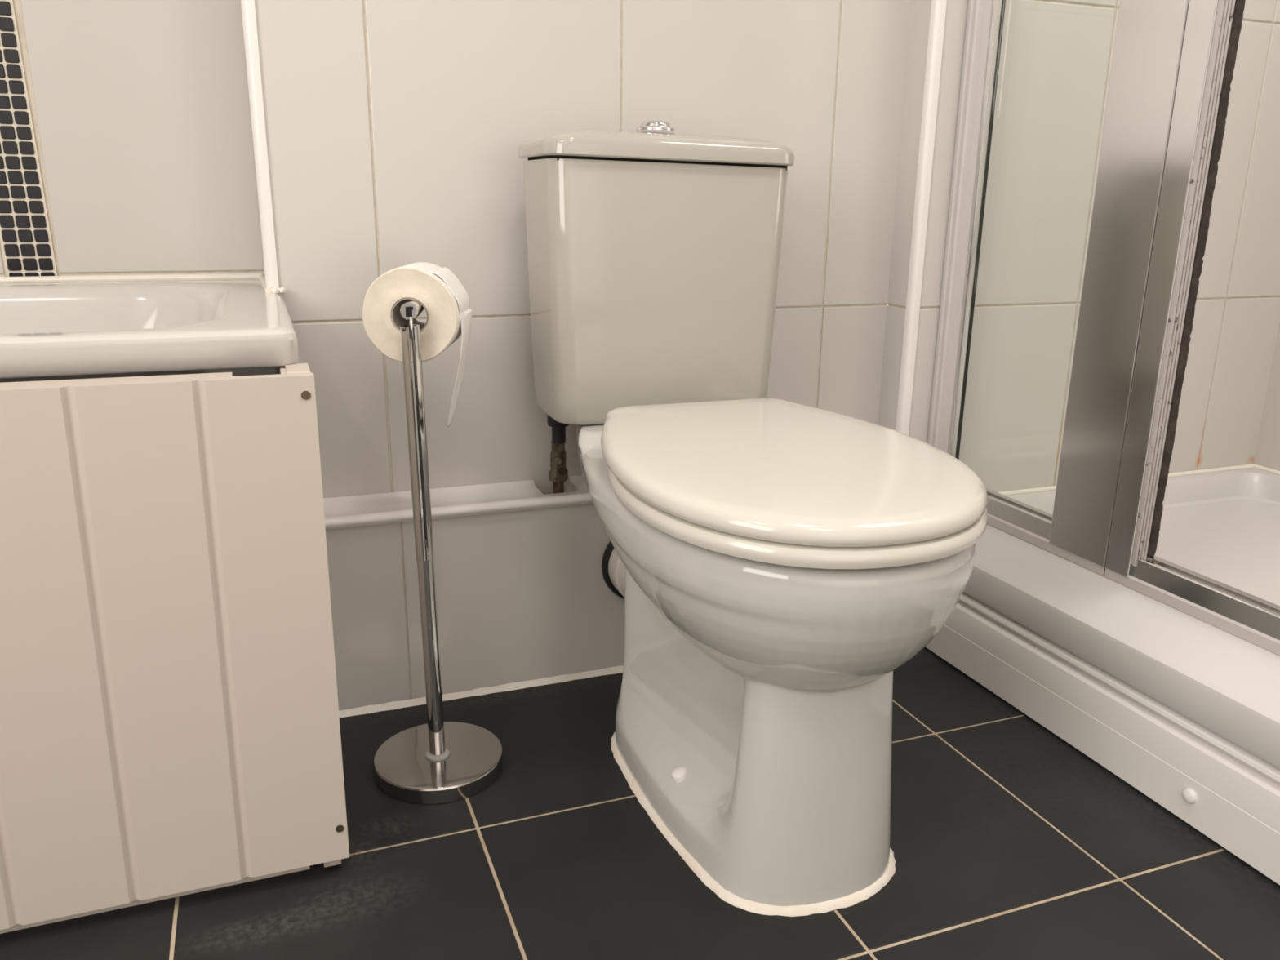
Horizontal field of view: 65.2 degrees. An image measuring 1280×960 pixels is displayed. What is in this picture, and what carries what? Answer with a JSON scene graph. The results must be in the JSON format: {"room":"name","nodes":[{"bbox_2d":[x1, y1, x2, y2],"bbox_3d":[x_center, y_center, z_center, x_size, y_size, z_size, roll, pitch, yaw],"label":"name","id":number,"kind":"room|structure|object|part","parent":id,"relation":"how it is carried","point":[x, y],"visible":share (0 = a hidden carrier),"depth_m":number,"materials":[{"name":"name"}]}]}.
{"room":"bathroom","nodes":[
{"label":"bathroom","id":0,"kind":"room"},
{"bbox_2d":[0,0,275,376],"bbox_3d":[-1.363,-0.940,1.107,1.675,2.053,0.002,-5,17,-20],"label":"wall","id":1,"kind":"structure","parent":0,"point":[140,113],"depth_m":1.48,"materials":[{"name":"grey tile"}]},
{"bbox_2d":[0,0,57,276],"bbox_3d":[-0.897,-0.983,1.277,0.099,2.050,0.004,-5,17,-20],"label":"mosaic tile strip","id":2,"kind":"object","parent":1,"relation":"attached to","point":[25,237],"depth_m":1.44,"materials":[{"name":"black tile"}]},
{"bbox_2d":[254,0,911,497],"bbox_3d":[-0.030,-0.978,1.353,0.999,2.083,0.002,-5,17,-20],"label":"wall","id":3,"kind":"structure","parent":0,"point":[395,130],"depth_m":1.47,"materials":[{"name":"grey tile"}]},
{"bbox_2d":[240,0,279,288],"bbox_3d":[-0.495,-1.097,1.141,0.017,1.745,0.021,-5,17,-20],"label":"trim","id":4,"kind":"structure","parent":3,"relation":"attached to","point":[250,36],"depth_m":1.32,"materials":[{"name":"white plastic"}]},
{"bbox_3d":[-0.128,0.050,1.571,0.070,0.022,0.073,-5,17,-20],"label":"trim","id":5,"kind":"structure","parent":3,"relation":"attached to","visible":0},
{"bbox_2d":[546,414,568,493],"bbox_3d":[-0.124,-0.029,1.532,0.034,0.171,0.034,-5,17,-20],"label":"supply pipe","id":6,"kind":"object","parent":5,"relation":"on","point":[558,473],"visible":0.74,"depth_m":1.52,"materials":[{"name":"gold metal"}]},
{"bbox_2d":[0,648,1279,959],"bbox_3d":[-0.284,0.723,0.152,2.750,0.001,2.699,-5,17,-20],"label":"floor","id":7,"kind":"structure","parent":0,"point":[1007,842],"depth_m":1.13,"materials":[{"name":"grey tile"}]},
{"bbox_2d":[0,273,349,933],"bbox_3d":[-1.236,0.128,1.069,1.694,0.611,0.707,-5,17,-20],"label":"bathtub","id":8,"kind":"object","parent":7,"relation":"on","point":[170,727],"visible":0.95,"depth_m":0.99,"materials":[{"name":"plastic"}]},
{"bbox_2d":[0,279,298,382],"bbox_3d":[-1.245,0.012,1.059,1.676,0.367,0.650,-5,17,-20],"label":"tub","id":9,"kind":"object","parent":8,"relation":"in","point":[51,330],"depth_m":1.06,"materials":[{"name":"white ceramic"}]},
{"bbox_3d":[-0.423,0.110,1.258,0.019,0.562,0.444,-5,17,-20],"label":"panel","id":10,"kind":"part","parent":8,"relation":"part of","materials":[{"name":"beige paint"}]},
{"bbox_2d":[373,299,502,804],"bbox_3d":[-0.260,0.086,1.263,0.169,0.618,0.187,11,19,33],"label":"stand","id":11,"kind":"object","parent":7,"relation":"on","point":[438,761],"visible":0.89,"depth_m":1.28,"materials":[{"name":"grey metal"}]},
{"bbox_3d":[-0.268,-0.214,1.226,0.021,0.021,0.140,0,16,-1],"label":"arm","id":12,"kind":"part","parent":11,"relation":"part of","materials":[{"name":"silver metal"}]},
{"bbox_2d":[362,262,472,427],"bbox_3d":[-0.273,-0.168,1.246,0.116,0.198,0.101,1,16,-1],"label":"toilet roll","id":13,"kind":"object","parent":11,"relation":"hanging from","point":[446,302],"visible":0.96,"depth_m":1.19,"materials":[{"name":"white paper"}]},
{"bbox_2d":[426,747,449,760],"bbox_3d":[-0.269,0.363,1.329,0.031,0.005,0.031,-5,17,-20],"label":"washer","id":14,"kind":"object","parent":11,"relation":"in","point":[432,753],"depth_m":1.32,"materials":[{"name":"white plastic"}]},
{"bbox_2d":[518,120,987,916],"bbox_3d":[0.113,-0.014,1.229,0.380,0.838,0.730,-5,17,-20],"label":"toilet","id":15,"kind":"object","parent":7,"relation":"on","point":[781,558],"visible":1,"depth_m":1.11,"materials":[{"name":"white glazed ceramic"},{"name":"ivory plastic"},{"name":"chrome"}]},
{"bbox_2d":[601,541,625,599],"bbox_3d":[0.016,0.140,1.537,0.127,0.127,0.098,-5,17,-20],"label":"pipe","id":16,"kind":"object","parent":15,"relation":"attached to","point":[613,570],"visible":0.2,"depth_m":1.54,"materials":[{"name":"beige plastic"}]},
{"bbox_3d":[0.023,-0.455,1.373,0.356,0.043,0.179,-5,17,-20],"label":"cistern lid","id":17,"kind":"part","parent":15,"relation":"part of","materials":[{"name":"grey ceramic"}]},
{"bbox_3d":[0.154,-0.025,1.115,0.380,0.039,0.496,-5,17,-20],"label":"seat lid","id":18,"kind":"part","parent":15,"relation":"part of","materials":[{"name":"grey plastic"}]},
{"bbox_3d":[0.160,0.003,1.105,0.380,0.033,0.465,-5,17,-20],"label":"seat","id":19,"kind":"part","parent":15,"relation":"part of","materials":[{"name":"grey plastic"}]},
{"bbox_2d":[924,463,1279,887],"bbox_3d":[1.137,0.322,1.202,0.876,0.230,1.688,-5,17,-20],"label":"shower tray","id":20,"kind":"object","parent":7,"relation":"on","point":[1183,709],"visible":0.69,"depth_m":1.36,"materials":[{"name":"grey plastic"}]},
{"bbox_3d":[0.743,0.403,1.070,0.020,0.130,1.688,-5,17,-20],"label":"plinth skirting","id":21,"kind":"part","parent":20,"relation":"part of","materials":[{"name":"white plastic"}]},
{"bbox_2d":[927,0,1279,655],"bbox_3d":[0.783,-0.662,0.899,0.052,1.819,1.407,-5,17,-20],"label":"shower enclosure","id":22,"kind":"object","parent":20,"relation":"on","point":[1173,61],"visible":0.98,"depth_m":1.33,"materials":[{"name":"grey"}]},
{"bbox_3d":[0.784,0.194,1.134,0.031,0.043,1.382,-5,17,-20],"label":"rail","id":23,"kind":"part","parent":22,"relation":"part of","materials":[{"name":"silver metal"}]},
{"bbox_2d":[325,0,1279,711],"bbox_3d":[0.402,-0.864,1.466,1.866,2.353,0.025,-5,17,-20],"label":"wall","id":24,"kind":"structure","parent":0,"point":[1056,55],"depth_m":1.68,"materials":[{"name":"tile"}]},
{"bbox_2d":[323,475,593,529],"bbox_3d":[-0.024,0.010,1.583,0.996,0.018,0.102,-5,17,-20],"label":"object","id":25,"kind":"structure","parent":24,"relation":"on","point":[353,511],"depth_m":1.48,"materials":[{"name":"white plastic"}]},
{"bbox_2d":[338,665,623,717],"bbox_3d":[-0.011,0.304,1.622,0.996,0.011,0.009,-5,17,-20],"label":"trim","id":26,"kind":"structure","parent":24,"relation":"attached to","point":[392,705],"depth_m":1.54,"materials":[{"name":"beige plastic"}]},
{"bbox_2d":[895,0,946,435],"bbox_3d":[0.462,-0.874,1.503,0.017,2.350,0.015,-5,17,-20],"label":"vertical pipe","id":27,"kind":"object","parent":24,"relation":"attached to","point":[938,9],"depth_m":1.62,"materials":[{"name":"white plastic"}]},
{"bbox_2d":[877,0,931,430],"bbox_3d":[0.447,-0.881,1.529,0.002,2.353,0.073,-5,17,-20],"label":"wall","id":28,"kind":"structure","parent":0,"point":[920,11],"depth_m":1.66,"materials":[{"name":"grey tile"}]},
{"bbox_2d":[1253,321,1279,471],"bbox_3d":[1.750,-0.595,0.578,0.002,2.353,2.713,-5,17,-20],"label":"wall","id":29,"kind":"structure","parent":0,"point":[1267,454],"depth_m":2.01,"materials":[{"name":"grey tile"}]}
]}

